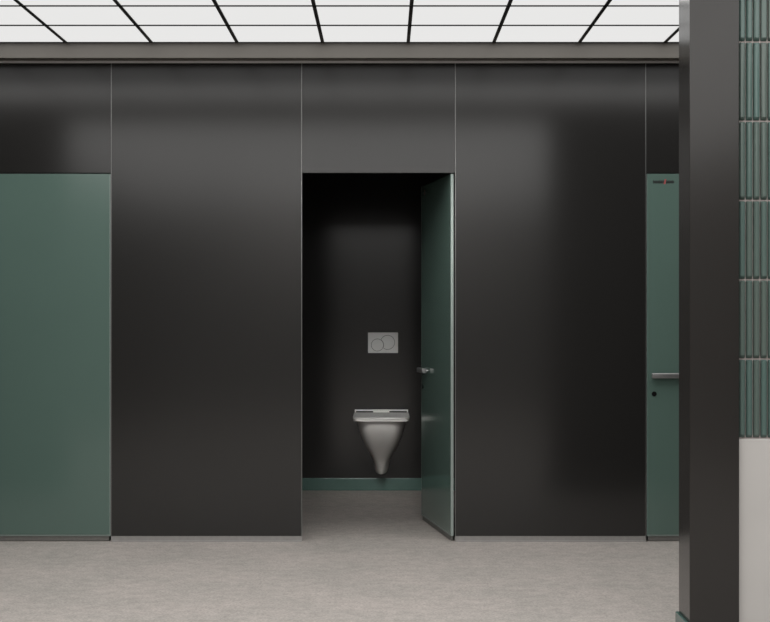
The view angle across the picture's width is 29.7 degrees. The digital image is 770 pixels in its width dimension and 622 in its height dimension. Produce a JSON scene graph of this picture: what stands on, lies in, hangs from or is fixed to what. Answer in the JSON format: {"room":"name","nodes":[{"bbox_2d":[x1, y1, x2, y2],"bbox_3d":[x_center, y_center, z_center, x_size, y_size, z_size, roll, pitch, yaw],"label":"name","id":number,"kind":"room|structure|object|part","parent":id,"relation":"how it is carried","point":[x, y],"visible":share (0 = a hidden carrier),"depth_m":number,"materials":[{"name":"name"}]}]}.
{"room":"public restroom","nodes":[
{"label":"public restroom","id":0,"kind":"room"},
{"bbox_2d":[0,491,678,621],"bbox_3d":[0.000,1.490,4.020,7.200,0.100,15.440,0,0,0],"label":"floor","id":1,"kind":"structure","parent":0,"point":[361,556],"depth_m":7.89,"materials":[{"name":"grey concrete"}]},
{"bbox_2d":[111,63,301,541],"bbox_3d":[-1.116,-0.054,9.068,1.194,2.989,0.040,0,0,0],"label":"partition panel","id":2,"kind":"object","parent":1,"relation":"on","point":[206,158],"visible":1,"depth_m":9.06,"materials":[{"name":"black laminate"}]},
{"bbox_2d":[0,63,110,172],"bbox_3d":[-2.191,-1.206,9.074,0.956,0.686,0.028,0,0,0],"label":"panel","id":3,"kind":"object","parent":2,"relation":"attached to","point":[55,117],"visible":1,"depth_m":9.06,"materials":[{"name":"black laminate"}]},
{"bbox_3d":[-1.710,-0.071,9.073,0.005,2.955,0.029,0,0,0],"label":"edge trim","id":4,"kind":"part","parent":2,"relation":"part of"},
{"bbox_3d":[-0.521,-0.071,9.073,0.005,2.955,0.029,0,0,0],"label":"edge trim","id":5,"kind":"part","parent":2,"relation":"part of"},
{"bbox_2d":[302,63,454,172],"bbox_3d":[-0.041,-1.206,9.074,0.955,0.686,0.028,0,0,0],"label":"panel","id":6,"kind":"object","parent":2,"relation":"attached to","point":[357,117],"visible":1,"depth_m":9.06,"materials":[{"name":"black laminate"}]},
{"bbox_2d":[417,174,453,539],"bbox_3d":[0.322,0.289,9.526,0.062,2.293,0.945,0,0,-10],"label":"door","id":7,"kind":"structure","parent":1,"relation":"on","point":[436,369],"depth_m":9.46,"materials":[{"name":"green paint"}]},
{"bbox_3d":[0.249,0.404,9.861,0.030,0.033,0.204,0,0,-10],"label":"handle","id":8,"kind":"part","parent":7,"relation":"part of","materials":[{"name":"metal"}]},
{"bbox_3d":[0.261,0.275,9.994,0.018,2.264,0.002,0,0,-10],"label":"edge trim","id":9,"kind":"part","parent":7,"relation":"part of","materials":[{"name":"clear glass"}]},
{"bbox_3d":[0.340,1.402,9.530,0.018,0.009,0.938,0,0,-10],"label":"edge trim","id":10,"kind":"part","parent":7,"relation":"part of","materials":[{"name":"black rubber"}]},
{"bbox_3d":[0.419,0.275,9.066,0.018,2.264,0.004,0,0,-10],"label":"edge trim","id":11,"kind":"part","parent":7,"relation":"part of","materials":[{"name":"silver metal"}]},
{"bbox_2d":[455,63,645,541],"bbox_3d":[1.034,-0.054,9.068,1.194,2.989,0.040,0,0,0],"label":"partition panel","id":12,"kind":"object","parent":1,"relation":"on","point":[550,158],"visible":1,"depth_m":9.06,"materials":[{"name":"black laminate"}]},
{"bbox_3d":[0.440,-0.071,9.073,0.005,2.955,0.029,0,0,0],"label":"edge trim","id":13,"kind":"part","parent":12,"relation":"part of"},
{"bbox_3d":[1.629,-0.071,9.073,0.005,2.955,0.029,0,0,0],"label":"edge trim","id":14,"kind":"part","parent":12,"relation":"part of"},
{"bbox_2d":[646,63,678,172],"bbox_3d":[2.109,-1.206,9.074,0.955,0.686,0.028,0,0,0],"label":"panel","id":15,"kind":"object","parent":12,"relation":"attached to","point":[662,79],"visible":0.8,"depth_m":9.06,"materials":[{"name":"black laminate"}]},
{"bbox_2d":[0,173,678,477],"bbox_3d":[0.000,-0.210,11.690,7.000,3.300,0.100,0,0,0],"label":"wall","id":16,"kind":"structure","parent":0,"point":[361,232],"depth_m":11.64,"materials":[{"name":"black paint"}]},
{"bbox_2d":[302,478,454,490],"bbox_3d":[-0.010,1.390,11.634,1.470,0.100,0.012,0,0,0],"label":"baseboard","id":17,"kind":"structure","parent":16,"relation":"attached to","point":[308,484],"depth_m":11.63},
{"bbox_2d":[353,409,409,473],"bbox_3d":[-0.029,1.042,11.319,0.436,0.505,0.642,0,0,0],"label":"toilet","id":18,"kind":"object","parent":16,"relation":"attached to","point":[381,431],"visible":1,"depth_m":11.16,"materials":[{"name":"white ceramic"}]},
{"bbox_3d":[-0.029,0.834,11.299,0.432,0.013,0.593,0,0,0],"label":"seat","id":19,"kind":"part","parent":18,"relation":"part of","materials":[{"name":"white plastic"}]},
{"bbox_3d":[-0.029,0.816,11.623,0.428,0.053,0.033,0,0,0],"label":"rail","id":20,"kind":"part","parent":18,"relation":"part of","materials":[{"name":"white plastic"}]},
{"bbox_3d":[-0.029,0.818,11.296,0.436,0.016,0.597,0,0,0],"label":"lid","id":21,"kind":"part","parent":18,"relation":"part of","materials":[{"name":"white plastic"}]},
{"bbox_3d":[-0.029,1.067,11.339,0.400,0.454,0.602,0,0,0],"label":"bowl","id":22,"kind":"part","parent":18,"relation":"part of","materials":[{"name":"white ceramic"}]},
{"bbox_2d":[368,332,397,352],"bbox_3d":[-0.016,0.255,11.632,0.241,0.165,0.016,0,0,0],"label":"flush plate","id":23,"kind":"object","parent":16,"relation":"attached to","point":[378,342],"visible":1,"depth_m":11.63,"materials":[{"name":"silver metal"}]},
{"bbox_2d":[0,0,678,60],"bbox_3d":[0.000,-1.675,4.020,7.000,0.250,15.240,0,0,0],"label":"ceiling","id":24,"kind":"structure","parent":0,"point":[9,51],"depth_m":8.88,"materials":[{"name":"white luminous panel"},{"name":"black paint"},{"name":"bronze grey paint"}]},
{"bbox_2d":[0,0,17,4],"bbox_3d":[-2.215,-1.652,7.548,0.512,0.012,0.520,0,0,0],"label":"tile","id":25,"kind":"structure","parent":24,"relation":"attached to","point":[2,2],"depth_m":7.74,"materials":[{"name":"white plastic"}]},
{"bbox_2d":[0,7,41,24],"bbox_3d":[-2.215,-1.652,8.080,0.512,0.012,0.520,0,0,0],"label":"tile","id":26,"kind":"structure","parent":24,"relation":"attached to","point":[8,15],"depth_m":8.13,"materials":[{"name":"white plastic"}]},
{"bbox_2d":[0,26,62,41],"bbox_3d":[-2.215,-1.652,8.613,0.512,0.012,0.520,0,0,0],"label":"tile","id":27,"kind":"structure","parent":24,"relation":"attached to","point":[7,33],"depth_m":8.63,"materials":[{"name":"white plastic"}]},
{"bbox_2d":[19,0,115,4],"bbox_3d":[-1.691,-1.652,7.548,0.512,0.012,0.520,0,0,0],"label":"tile","id":28,"kind":"structure","parent":24,"relation":"attached to","point":[24,2],"depth_m":7.74,"materials":[{"name":"white plastic"}]},
{"bbox_2d":[27,7,133,24],"bbox_3d":[-1.691,-1.652,8.080,0.512,0.012,0.520,0,0,0],"label":"tile","id":29,"kind":"structure","parent":24,"relation":"attached to","point":[48,15],"depth_m":8.08,"materials":[{"name":"white plastic"}]},
{"bbox_2d":[49,26,148,41],"bbox_3d":[-1.691,-1.652,8.613,0.512,0.012,0.520,0,0,0],"label":"tile","id":30,"kind":"structure","parent":24,"relation":"attached to","point":[69,33],"depth_m":8.60,"materials":[{"name":"white plastic"}]},
{"bbox_2d":[117,0,213,4],"bbox_3d":[-1.167,-1.652,7.548,0.512,0.012,0.520,0,0,0],"label":"tile","id":31,"kind":"structure","parent":24,"relation":"attached to","point":[122,2],"depth_m":7.74,"materials":[{"name":"white plastic"}]},
{"bbox_2d":[123,7,224,24],"bbox_3d":[-1.167,-1.652,8.080,0.512,0.012,0.520,0,0,0],"label":"tile","id":32,"kind":"structure","parent":24,"relation":"attached to","point":[141,15],"depth_m":8.08,"materials":[{"name":"white plastic"}]},
{"bbox_2d":[140,26,234,41],"bbox_3d":[-1.167,-1.652,8.613,0.512,0.012,0.520,0,0,0],"label":"tile","id":33,"kind":"structure","parent":24,"relation":"attached to","point":[155,33],"depth_m":8.60,"materials":[{"name":"white plastic"}]},
{"bbox_2d":[216,0,311,4],"bbox_3d":[-0.644,-1.652,7.548,0.512,0.012,0.520,0,0,0],"label":"tile","id":34,"kind":"structure","parent":24,"relation":"attached to","point":[220,2],"depth_m":7.74,"materials":[{"name":"white plastic"}]},
{"bbox_2d":[220,7,316,24],"bbox_3d":[-0.644,-1.652,8.080,0.512,0.012,0.520,0,0,0],"label":"tile","id":35,"kind":"structure","parent":24,"relation":"attached to","point":[233,15],"depth_m":8.08,"materials":[{"name":"white plastic"}]},
{"bbox_2d":[230,26,320,41],"bbox_3d":[-0.644,-1.652,8.613,0.512,0.012,0.520,0,0,0],"label":"tile","id":36,"kind":"structure","parent":24,"relation":"attached to","point":[242,33],"depth_m":8.60,"materials":[{"name":"white plastic"}]},
{"bbox_2d":[0,61,678,62],"bbox_3d":[0.000,-1.569,9.068,7.000,0.042,0.044,0,0,0],"label":"trim","id":37,"kind":"structure","parent":24,"relation":"attached to","point":[0,61],"depth_m":9.05,"materials":[{"name":"black metal"}]},
{"bbox_2d":[315,0,409,4],"bbox_3d":[-0.120,-1.652,7.548,0.512,0.012,0.520,0,0,0],"label":"tile","id":38,"kind":"structure","parent":24,"relation":"attached to","point":[318,2],"depth_m":7.74,"materials":[{"name":"white plastic"}]},
{"bbox_2d":[317,7,408,24],"bbox_3d":[-0.120,-1.652,8.080,0.512,0.012,0.520,0,0,0],"label":"tile","id":39,"kind":"structure","parent":24,"relation":"attached to","point":[327,15],"depth_m":8.08,"materials":[{"name":"white plastic"}]},
{"bbox_2d":[321,26,407,41],"bbox_3d":[-0.120,-1.652,8.613,0.512,0.012,0.520,0,0,0],"label":"tile","id":40,"kind":"structure","parent":24,"relation":"attached to","point":[330,33],"depth_m":8.60,"materials":[{"name":"white plastic"}]},
{"bbox_2d":[410,26,497,41],"bbox_3d":[0.404,-1.652,8.613,0.512,0.012,0.520,0,0,0],"label":"tile","id":41,"kind":"structure","parent":24,"relation":"attached to","point":[418,33],"depth_m":8.60,"materials":[{"name":"white plastic"}]},
{"bbox_2d":[412,7,505,24],"bbox_3d":[0.404,-1.652,8.080,0.512,0.012,0.520,0,0,0],"label":"tile","id":42,"kind":"structure","parent":24,"relation":"attached to","point":[421,15],"depth_m":8.08,"materials":[{"name":"white plastic"}]},
{"bbox_2d":[413,0,508,4],"bbox_3d":[0.404,-1.652,7.548,0.512,0.012,0.520,0,0,0],"label":"tile","id":43,"kind":"structure","parent":24,"relation":"attached to","point":[416,2],"depth_m":7.74,"materials":[{"name":"white plastic"}]},
{"bbox_2d":[496,26,588,41],"bbox_3d":[0.928,-1.652,8.613,0.512,0.012,0.520,0,0,0],"label":"tile","id":44,"kind":"structure","parent":24,"relation":"attached to","point":[507,33],"depth_m":8.60,"materials":[{"name":"white plastic"}]},
{"bbox_2d":[503,7,601,24],"bbox_3d":[0.928,-1.652,8.080,0.512,0.012,0.520,0,0,0],"label":"tile","id":45,"kind":"structure","parent":24,"relation":"attached to","point":[516,15],"depth_m":8.08,"materials":[{"name":"white plastic"}]},
{"bbox_2d":[511,0,606,4],"bbox_3d":[0.928,-1.652,7.548,0.512,0.012,0.520,0,0,0],"label":"tile","id":46,"kind":"structure","parent":24,"relation":"attached to","point":[514,2],"depth_m":7.74,"materials":[{"name":"white plastic"}]},
{"bbox_2d":[582,26,678,41],"bbox_3d":[1.452,-1.652,8.613,0.512,0.012,0.520,0,0,0],"label":"tile","id":47,"kind":"structure","parent":24,"relation":"attached to","point":[597,33],"depth_m":8.60,"materials":[{"name":"white plastic"}]},
{"bbox_2d":[594,7,678,24],"bbox_3d":[1.452,-1.652,8.080,0.512,0.012,0.520,0,0,0],"label":"tile","id":48,"kind":"structure","parent":24,"relation":"attached to","point":[611,15],"depth_m":8.11,"materials":[{"name":"white plastic"}]},
{"bbox_2d":[609,0,678,4],"bbox_3d":[1.452,-1.652,7.548,0.512,0.012,0.520,0,0,0],"label":"tile","id":49,"kind":"structure","parent":24,"relation":"attached to","point":[613,2],"depth_m":7.74,"materials":[{"name":"white plastic"}]},
{"bbox_2d":[668,31,678,41],"bbox_3d":[1.975,-1.652,8.613,0.512,0.012,0.520,0,0,0],"label":"tile","id":50,"kind":"structure","parent":24,"relation":"attached to","point":[675,38],"depth_m":8.76,"materials":[{"name":"white plastic"}]},
{"bbox_2d":[679,0,738,621],"bbox_3d":[1.426,-0.055,6.391,0.214,2.990,0.233,0,0,0],"label":"column","id":51,"kind":"structure","parent":0,"point":[708,29],"depth_m":6.27,"materials":[{"name":"black paint"}]},
{"bbox_2d":[675,611,687,621],"bbox_3d":[1.419,1.395,6.391,0.228,0.090,0.259,0,0,0],"label":"baseboard","id":52,"kind":"structure","parent":51,"relation":"attached to","point":[678,617],"depth_m":6.45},
{"bbox_2d":[739,0,769,621],"bbox_3d":[2.517,-0.055,6.402,1.967,2.990,0.209,0,0,0],"label":"wall","id":53,"kind":"structure","parent":0,"point":[754,15],"depth_m":6.30,"materials":[{"name":"green tile"}]},
{"bbox_3d":[0.000,-0.055,9.075,7.000,2.990,0.030,0,0,0],"label":"wall","id":54,"kind":"structure","parent":0,"visible":0},
{"bbox_2d":[0,174,110,540],"bbox_3d":[-2.190,0.289,9.050,0.950,2.293,0.061,0,0,0],"label":"door","id":55,"kind":"structure","parent":54,"relation":"in","point":[55,229],"depth_m":9.06,"materials":[{"name":"green paint"}]},
{"bbox_3d":[-2.191,1.402,9.069,0.943,0.009,0.018,0,0,0],"label":"edge trim","id":56,"kind":"part","parent":55,"relation":"part of","materials":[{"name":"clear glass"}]},
{"bbox_3d":[-1.718,0.275,9.069,0.004,2.264,0.018,0,0,0],"label":"edge trim","id":57,"kind":"part","parent":55,"relation":"part of","materials":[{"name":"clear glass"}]},
{"bbox_2d":[646,174,678,540],"bbox_3d":[2.110,0.289,9.050,0.950,2.293,0.061,0,0,0],"label":"door","id":58,"kind":"structure","parent":54,"relation":"in","point":[662,190],"depth_m":9.06,"materials":[{"name":"green laminate"},{"name":"steel"},{"name":"black plastic"}]},
{"bbox_3d":[1.636,0.275,9.069,0.002,2.264,0.018,0,0,0],"label":"edge trim","id":59,"kind":"part","parent":58,"relation":"part of","materials":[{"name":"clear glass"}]},
{"bbox_3d":[2.109,1.402,9.069,0.943,0.009,0.018,0,0,0],"label":"edge trim","id":60,"kind":"part","parent":58,"relation":"part of","materials":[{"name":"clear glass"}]},
{"bbox_3d":[1.765,0.404,9.035,0.204,0.033,0.030,0,0,0],"label":"handle","id":61,"kind":"part","parent":58,"relation":"part of","materials":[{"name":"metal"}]}
]}

